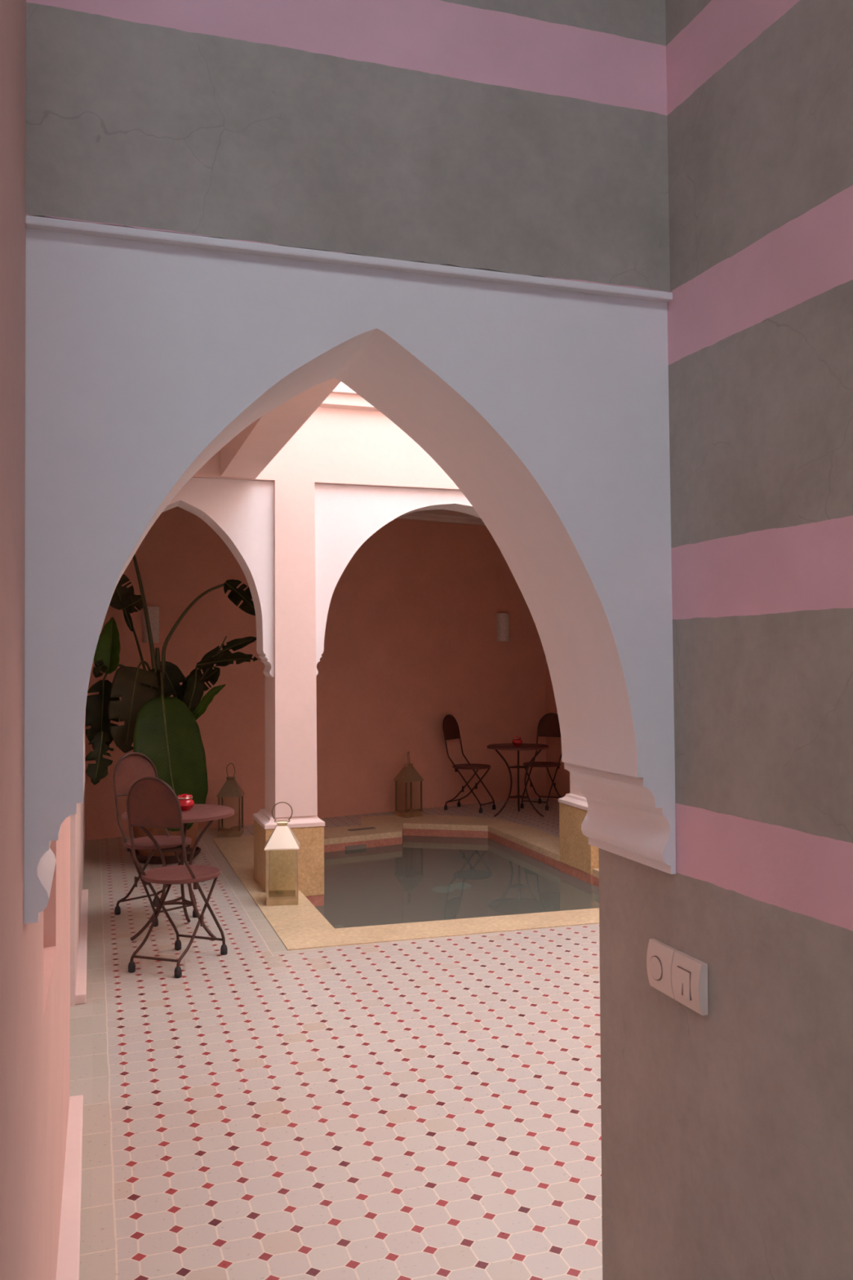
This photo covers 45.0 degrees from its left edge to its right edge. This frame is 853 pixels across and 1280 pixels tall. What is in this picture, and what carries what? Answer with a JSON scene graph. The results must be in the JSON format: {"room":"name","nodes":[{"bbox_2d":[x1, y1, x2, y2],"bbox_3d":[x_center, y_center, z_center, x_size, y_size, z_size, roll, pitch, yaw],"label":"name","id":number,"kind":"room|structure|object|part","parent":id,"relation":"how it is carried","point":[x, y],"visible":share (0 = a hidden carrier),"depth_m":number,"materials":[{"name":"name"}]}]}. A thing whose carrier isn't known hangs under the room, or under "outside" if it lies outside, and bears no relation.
{"room":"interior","nodes":[
{"label":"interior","id":0,"kind":"room"},
{"bbox_2d":[0,0,85,1279],"bbox_3d":[-1.834,-0.284,5.079,0.242,3.900,8.380,0,-1,-18],"label":"wall","id":1,"kind":"structure","parent":0,"point":[35,957],"depth_m":1.41,"materials":[{"name":"pink paint"}]},
{"bbox_2d":[56,1094,83,1279],"bbox_3d":[-0.947,1.595,2.706,0.070,0.035,1.900,0,-1,-18],"label":"baseboard","id":2,"kind":"structure","parent":1,"relation":"attached to","point":[68,1249],"depth_m":2.91,"materials":[{"name":"pink paint"}]},
{"bbox_2d":[75,888,88,1004],"bbox_3d":[-1.932,1.659,5.766,0.063,0.045,2.290,0,-1,-18],"label":"baseboard","id":3,"kind":"structure","parent":1,"relation":"attached to","point":[81,980],"depth_m":5.32,"materials":[{"name":"pink paint"}]},
{"bbox_2d":[85,506,546,839],"bbox_3d":[-0.854,0.074,10.500,5.662,3.400,0.194,0,-1,-32],"label":"wall","id":4,"kind":"structure","parent":0,"point":[411,643],"depth_m":10.62,"materials":[{"name":"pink paint"}]},
{"bbox_2d":[142,606,159,642],"bbox_3d":[-2.490,-0.139,9.334,0.150,0.325,0.079,0,-1,-32],"label":"wall sconce","id":5,"kind":"object","parent":4,"relation":"attached to","point":[153,611],"visible":0.77,"depth_m":9.30,"materials":[{"name":"paint"}]},
{"bbox_2d":[396,512,485,525],"bbox_3d":[-0.800,-1.306,10.403,5.119,0.065,0.085,0,-1,-32],"label":"trim","id":6,"kind":"structure","parent":4,"relation":"attached to","point":[412,516],"depth_m":10.99,"materials":[{"name":"beige paint"}]},
{"bbox_2d":[496,613,509,641],"bbox_3d":[0.861,-0.142,11.415,0.155,0.310,0.079,0,-1,-32],"label":"wall sconce","id":7,"kind":"object","parent":4,"relation":"attached to","point":[502,619],"visible":1,"depth_m":11.38,"materials":[{"name":"paint"}]},
{"bbox_2d":[191,382,460,490],"bbox_3d":[-0.030,-2.487,7.596,5.220,2.810,0.440,0,-1,-18],"label":"wall","id":8,"kind":"structure","parent":0,"point":[334,446],"depth_m":7.18,"materials":[{"name":"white paint"}]},
{"bbox_2d":[162,477,274,676],"bbox_3d":[-1.675,-0.414,6.976,1.242,1.338,0.285,0,-1,-18],"label":"archway","id":9,"kind":"object","parent":8,"relation":"attached to","point":[241,513],"visible":0.59,"depth_m":7.00,"materials":[{"name":"white paint"}]},
{"bbox_2d":[220,377,341,478],"bbox_3d":[-0.495,-2.550,4.555,0.234,2.805,5.060,0,-1,-18],"label":"ceiling","id":10,"kind":"structure","parent":8,"relation":"attached to","point":[249,452],"depth_m":5.66,"materials":[{"name":"pink paint"}]},
{"bbox_2d":[318,386,379,411],"bbox_3d":[0.096,-1.684,7.343,2.613,0.148,0.085,0,-1,-18],"label":"trim","id":11,"kind":"structure","parent":8,"relation":"attached to","point":[342,397],"depth_m":7.12,"materials":[{"name":"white paint"}]},
{"bbox_2d":[314,483,480,675],"bbox_3d":[0.191,-0.412,7.581,2.132,1.338,0.285,0,-1,-18],"label":"archway","id":12,"kind":"object","parent":8,"relation":"attached to","point":[346,516],"visible":0.47,"depth_m":7.20,"materials":[{"name":"white paint"}]},
{"bbox_2d":[70,797,602,1279],"bbox_3d":[-0.417,1.694,3.875,8.800,0.120,14.900,0,-1,-18],"label":"floor","id":13,"kind":"structure","parent":0,"point":[429,1108],"depth_m":3.70,"materials":[{"name":"tile"}]},
{"bbox_2d":[113,751,198,926],"bbox_3d":[-1.674,1.198,6.332,0.492,0.988,0.400,-1,-2,42],"label":"bistro chair","id":14,"kind":"object","parent":13,"relation":"on","point":[131,767],"visible":0.77,"depth_m":6.40,"materials":[{"name":"metal"}]},
{"bbox_3d":[-1.763,1.445,6.231,0.399,0.400,0.017,-1,-2,41],"label":"leg","id":15,"kind":"part","parent":14,"relation":"part of","materials":[{"name":"metal"}]},
{"bbox_3d":[-1.836,0.842,6.484,0.060,0.237,0.292,-1,-2,42],"label":"backrest","id":16,"kind":"part","parent":14,"relation":"part of","materials":[{"name":"brown metal"}]},
{"bbox_3d":[-1.644,1.240,6.303,0.400,0.022,0.400,-1,-2,42],"label":"seat","id":17,"kind":"part","parent":14,"relation":"part of","materials":[{"name":"red paint"}]},
{"bbox_3d":[-1.587,1.448,6.426,0.399,0.400,0.017,-1,-2,43],"label":"leg","id":18,"kind":"part","parent":14,"relation":"part of","materials":[{"name":"metal"}]},
{"bbox_2d":[85,553,257,864],"bbox_3d":[-1.948,0.222,8.035,1.350,3.013,0.918,0,-1,-18],"label":"potted plant","id":19,"kind":"object","parent":13,"relation":"on","point":[161,726],"visible":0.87,"depth_m":7.90,"materials":[{"name":"green plant"}]},
{"bbox_3d":[-2.063,1.544,8.150,0.524,0.315,0.524,0,-1,-18],"label":"pot","id":20,"kind":"part","parent":19,"relation":"part of","materials":[{"name":"ceramic"}]},
{"bbox_2d":[125,776,227,977],"bbox_3d":[-1.290,1.174,5.315,0.400,0.988,0.492,-1,-1,20],"label":"bistro chair","id":21,"kind":"object","parent":13,"relation":"on","point":[150,802],"visible":1,"depth_m":5.16,"materials":[{"name":"red paint"}]},
{"bbox_3d":[-1.412,1.425,5.351,0.017,0.400,0.399,-1,-1,21],"label":"leg","id":22,"kind":"part","parent":21,"relation":"part of","materials":[{"name":"metal"}]},
{"bbox_3d":[-1.364,0.811,5.119,0.292,0.237,0.060,-1,-1,20],"label":"backrest","id":23,"kind":"part","parent":21,"relation":"part of","materials":[{"name":"brown metal"}]},
{"bbox_3d":[-1.354,0.932,5.145,0.304,0.011,0.011,-1,-1,20],"label":"rail","id":24,"kind":"part","parent":21,"relation":"part of","materials":[{"name":"metal"}]},
{"bbox_3d":[-1.276,1.218,5.352,0.400,0.022,0.400,-1,-1,20],"label":"seat","id":25,"kind":"part","parent":21,"relation":"part of","materials":[{"name":"red paint"}]},
{"bbox_3d":[-1.166,1.421,5.263,0.017,0.400,0.399,-1,-1,19],"label":"leg","id":26,"kind":"part","parent":21,"relation":"part of","materials":[{"name":"metal"}]},
{"bbox_2d":[122,804,234,941],"bbox_3d":[-1.417,1.332,5.893,0.624,0.702,0.624,0,-1,-18],"label":"bistro table","id":27,"kind":"object","parent":13,"relation":"on","point":[198,812],"visible":0.71,"depth_m":5.84,"materials":[{"name":"red paint"}]},
{"bbox_3d":[-1.566,1.333,5.804,0.208,0.698,0.018,0,-1,-31],"label":"leg","id":28,"kind":"part","parent":27,"relation":"part of","materials":[{"name":"metal"}]},
{"bbox_3d":[-1.420,1.337,6.065,0.018,0.697,0.208,0,-1,-1],"label":"leg","id":29,"kind":"part","parent":27,"relation":"part of","materials":[{"name":"metal"}]},
{"bbox_2d":[177,794,194,810],"bbox_3d":[-1.394,0.938,5.941,0.104,0.088,0.104,0,-1,-18],"label":"lidded jar","id":30,"kind":"object","parent":27,"relation":"on","point":[186,802],"visible":0.91,"depth_m":5.91,"materials":[{"name":"red ceramic"}]},
{"bbox_3d":[-1.394,0.899,5.942,0.083,0.012,0.083,0,-1,-18],"label":"lid","id":31,"kind":"part","parent":30,"relation":"part of","materials":[{"name":"red ceramic"}]},
{"bbox_2d":[178,799,194,810],"bbox_3d":[-1.394,0.948,5.941,0.104,0.068,0.104,0,-1,-18],"label":"bowl","id":32,"kind":"object","parent":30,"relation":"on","point":[185,804],"depth_m":5.90,"materials":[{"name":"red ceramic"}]},
{"bbox_3d":[-1.267,1.331,5.808,0.209,0.698,0.019,-1,-1,29],"label":"leg","id":33,"kind":"part","parent":27,"relation":"part of","materials":[{"name":"metal"}]},
{"bbox_2d":[216,763,244,836],"bbox_3d":[-1.753,1.425,9.225,0.222,0.644,0.222,0,-1,-2],"label":"lantern","id":34,"kind":"object","parent":13,"relation":"on","point":[231,788],"visible":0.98,"depth_m":9.14,"materials":[{"name":"gold metal"}]},
{"bbox_3d":[-1.841,1.544,9.129,0.014,0.302,0.014,0,-1,-2],"label":"corner post","id":35,"kind":"part","parent":34,"relation":"part of","materials":[{"name":"gold metal"}]},
{"bbox_3d":[-1.847,1.548,9.311,0.014,0.302,0.014,0,-1,-2],"label":"corner post","id":36,"kind":"part","parent":34,"relation":"part of","materials":[{"name":"gold metal"}]},
{"bbox_3d":[-1.755,1.167,9.231,0.015,0.128,0.135,-1,-1,22],"label":"handle","id":37,"kind":"part","parent":34,"relation":"part of","materials":[{"name":"gold metal"}]},
{"bbox_3d":[-1.659,1.543,9.135,0.014,0.302,0.014,0,-1,-2],"label":"corner post","id":38,"kind":"part","parent":34,"relation":"part of","materials":[{"name":"gold metal"}]},
{"bbox_3d":[-1.665,1.547,9.317,0.014,0.302,0.014,0,-1,-2],"label":"corner post","id":39,"kind":"part","parent":34,"relation":"part of","materials":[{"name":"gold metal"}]},
{"bbox_2d":[212,814,599,950],"bbox_3d":[-0.053,2.223,8.079,2.885,1.032,4.545,0,-1,-18],"label":"plunge pool","id":40,"kind":"object","parent":13,"relation":"in","point":[388,878],"visible":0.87,"depth_m":7.59,"materials":[{"name":"stone"}]},
{"bbox_2d":[264,801,299,906],"bbox_3d":[-0.930,1.366,6.644,0.222,0.644,0.222,0,-1,-6],"label":"lantern","id":41,"kind":"object","parent":40,"relation":"on","point":[282,837],"visible":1,"depth_m":6.56,"materials":[{"name":"gold metal"}]},
{"bbox_3d":[-1.010,1.485,6.541,0.014,0.302,0.014,0,-1,-6],"label":"corner post","id":42,"kind":"part","parent":41,"relation":"part of","materials":[{"name":"gold metal"}]},
{"bbox_3d":[-1.030,1.489,6.721,0.014,0.302,0.014,0,-1,-6],"label":"corner post","id":43,"kind":"part","parent":41,"relation":"part of","materials":[{"name":"gold metal"}]},
{"bbox_3d":[-0.932,1.109,6.649,0.135,0.128,0.015,0,-1,-6],"label":"handle","id":44,"kind":"part","parent":41,"relation":"part of","materials":[{"name":"gold metal"}]},
{"bbox_3d":[-0.829,1.485,6.561,0.014,0.302,0.014,0,-1,-6],"label":"corner post","id":45,"kind":"part","parent":41,"relation":"part of","materials":[{"name":"gold metal"}]},
{"bbox_2d":[253,480,324,906],"bbox_3d":[-0.974,0.761,7.232,0.412,3.690,0.540,0,-1,-18],"label":"pillar","id":46,"kind":"structure","parent":40,"relation":"on","point":[291,695],"depth_m":7.02,"materials":[{"name":"pink paint"}]},
{"bbox_3d":[-0.598,1.743,9.493,0.260,0.006,0.070,0,-1,-31],"label":"skimmer lid","id":47,"kind":"part","parent":40,"relation":"part of","materials":[{"name":"grey plastic"}]},
{"bbox_2d":[393,751,424,817],"bbox_3d":[-0.179,1.438,10.309,0.222,0.644,0.222,1,-1,-35],"label":"lantern","id":48,"kind":"object","parent":40,"relation":"on","point":[408,773],"visible":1,"depth_m":10.27,"materials":[{"name":"gold metal"}]},
{"bbox_3d":[-0.305,1.560,10.328,0.014,0.302,0.014,1,-1,-35],"label":"corner post","id":49,"kind":"part","parent":48,"relation":"part of","materials":[{"name":"gold metal"}]},
{"bbox_3d":[-0.200,1.557,10.179,0.014,0.302,0.014,1,-1,-35],"label":"corner post","id":50,"kind":"part","parent":48,"relation":"part of","materials":[{"name":"gold metal"}]},
{"bbox_3d":[-0.156,1.562,10.433,0.014,0.302,0.014,1,-1,-35],"label":"corner post","id":51,"kind":"part","parent":48,"relation":"part of","materials":[{"name":"gold metal"}]},
{"bbox_3d":[-0.051,1.558,10.284,0.014,0.302,0.014,1,-1,-35],"label":"corner post","id":52,"kind":"part","parent":48,"relation":"part of","materials":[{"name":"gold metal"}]},
{"bbox_2d":[558,772,599,884],"bbox_3d":[1.323,0.764,7.972,0.415,3.690,0.550,0,-1,-18],"label":"pillar","id":53,"kind":"structure","parent":40,"relation":"on","point":[578,858],"depth_m":7.90,"materials":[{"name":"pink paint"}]},
{"bbox_2d":[442,714,496,813],"bbox_3d":[0.435,1.279,10.766,0.492,0.988,0.400,-1,-1,32],"label":"bistro chair","id":54,"kind":"object","parent":13,"relation":"on","point":[450,725],"visible":1,"depth_m":10.81,"materials":[{"name":"metal"}]},
{"bbox_3d":[0.251,0.922,10.889,0.060,0.237,0.292,-1,-1,32],"label":"backrest","id":55,"kind":"part","parent":54,"relation":"part of","materials":[{"name":"brown metal"}]},
{"bbox_3d":[0.364,1.526,10.651,0.399,0.400,0.017,-1,-1,31],"label":"leg","id":56,"kind":"part","parent":54,"relation":"part of","materials":[{"name":"metal"}]},
{"bbox_3d":[0.470,1.321,10.743,0.400,0.022,0.400,-1,-1,32],"label":"seat","id":57,"kind":"part","parent":54,"relation":"part of","materials":[{"name":"red paint"}]},
{"bbox_3d":[0.504,1.529,10.873,0.399,0.400,0.017,-1,-1,33],"label":"leg","id":58,"kind":"part","parent":54,"relation":"part of","materials":[{"name":"metal"}]},
{"bbox_2d":[487,742,549,817],"bbox_3d":[0.922,1.412,10.350,0.624,0.702,0.624,0,-1,-18],"label":"bistro table","id":59,"kind":"object","parent":13,"relation":"on","point":[508,746],"visible":0.98,"depth_m":10.30,"materials":[{"name":"red paint"}]},
{"bbox_3d":[0.764,1.413,10.281,0.209,0.698,0.019,0,-1,-24],"label":"leg","id":60,"kind":"part","parent":59,"relation":"part of","materials":[{"name":"metal"}]},
{"bbox_2d":[511,736,522,746],"bbox_3d":[0.912,1.017,10.356,0.104,0.088,0.104,1,-2,-41],"label":"lidded jar","id":61,"kind":"object","parent":59,"relation":"on","point":[517,740],"visible":1,"depth_m":10.32,"materials":[{"name":"red ceramic"}]},
{"bbox_3d":[0.940,1.417,10.522,0.018,0.698,0.209,0,-1,6],"label":"leg","id":62,"kind":"part","parent":59,"relation":"part of","materials":[{"name":"metal"}]},
{"bbox_3d":[1.072,1.411,10.265,0.209,0.698,0.019,-1,-1,30],"label":"leg","id":63,"kind":"part","parent":59,"relation":"part of","materials":[{"name":"metal"}]},
{"bbox_2d":[520,712,562,810],"bbox_3d":[1.244,1.278,10.968,0.400,0.988,0.492,-1,-1,31],"label":"bistro chair","id":64,"kind":"object","parent":13,"relation":"on","point":[548,726],"visible":0.87,"depth_m":11.11,"materials":[{"name":"metal"}]},
{"bbox_3d":[1.135,1.529,11.033,0.017,0.400,0.399,-1,-1,30],"label":"leg","id":65,"kind":"part","parent":64,"relation":"part of","materials":[{"name":"metal"}]},
{"bbox_3d":[1.224,1.321,10.932,0.400,0.022,0.400,-1,-1,31],"label":"seat","id":66,"kind":"part","parent":64,"relation":"part of","materials":[{"name":"red paint"}]},
{"bbox_3d":[1.355,0.922,11.160,0.292,0.237,0.060,-1,-1,31],"label":"backrest","id":67,"kind":"part","parent":64,"relation":"part of","materials":[{"name":"brown metal"}]},
{"bbox_3d":[1.340,1.042,11.132,0.304,0.011,0.011,-1,-1,31],"label":"rail","id":68,"kind":"part","parent":64,"relation":"part of","materials":[{"name":"metal"}]},
{"bbox_3d":[1.359,1.525,10.897,0.017,0.400,0.399,-1,-1,32],"label":"leg","id":69,"kind":"part","parent":64,"relation":"part of","materials":[{"name":"metal"}]},
{"bbox_2d":[25,0,670,292],"bbox_3d":[-0.115,-1.462,1.831,1.094,1.699,0.310,0,-1,-18],"label":"wall","id":70,"kind":"structure","parent":0,"point":[524,137],"depth_m":1.66,"materials":[{"name":"paint"}]},
{"bbox_2d":[25,215,672,302],"bbox_3d":[-0.075,-0.608,1.669,1.073,0.013,0.029,0,-1,-18],"label":"trim","id":71,"kind":"structure","parent":70,"relation":"attached to","point":[31,222],"depth_m":1.63,"materials":[{"name":"white paint"}]},
{"bbox_2d":[23,227,675,924],"bbox_3d":[-0.122,-0.100,1.812,1.073,1.031,0.318,0,-1,-18],"label":"archway","id":72,"kind":"object","parent":70,"relation":"attached to","point":[548,410],"visible":1,"depth_m":1.71,"materials":[{"name":"white paint"}]},
{"bbox_2d":[413,509,477,517],"bbox_3d":[-0.640,-1.454,9.473,5.220,0.190,3.550,0,-1,-18],"label":"ceiling","id":73,"kind":"structure","parent":0,"point":[443,512],"depth_m":10.83,"materials":[{"name":"beige paint"}]},
{"bbox_2d":[511,739,522,746],"bbox_3d":[0.912,1.027,10.356,0.104,0.068,0.104,1,-2,-41],"label":"bowl","id":74,"kind":"object","parent":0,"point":[516,742],"depth_m":10.32,"materials":[{"name":"red ceramic"}]},
{"bbox_2d":[545,657,569,799],"bbox_3d":[2.874,-1.110,7.469,0.230,5.600,9.148,0,-1,-18],"label":"wall","id":75,"kind":"structure","parent":0,"point":[553,753],"depth_m":11.55,"materials":[{"name":"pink paint"}]},
{"bbox_2d":[598,0,852,1279],"bbox_3d":[1.182,-0.406,0.021,0.339,3.900,4.494,0,-1,-18],"label":"wall","id":76,"kind":"structure","parent":0,"point":[727,1131],"depth_m":1.62,"materials":[{"name":"paint"}]},
{"bbox_2d":[646,938,707,1015],"bbox_3d":[0.436,0.588,1.806,0.021,0.085,0.170,0,-1,-18],"label":"light switch","id":77,"kind":"object","parent":76,"relation":"attached to","point":[681,976],"visible":1,"depth_m":1.78,"materials":[{"name":"beige plastic"}]},
{"bbox_2d":[646,938,678,999],"bbox_3d":[0.424,0.589,1.848,0.018,0.085,0.083,0,-1,-18],"label":"switch plate","id":78,"kind":"object","parent":77,"relation":"attached to","point":[661,958],"depth_m":1.84,"materials":[{"name":"beige plastic"}]},
{"bbox_2d":[671,951,707,1015],"bbox_3d":[0.451,0.588,1.766,0.018,0.085,0.085,0,-1,-18],"label":"switch plate","id":79,"kind":"object","parent":77,"relation":"attached to","point":[689,974],"depth_m":1.75,"materials":[{"name":"beige plastic"}]}
]}

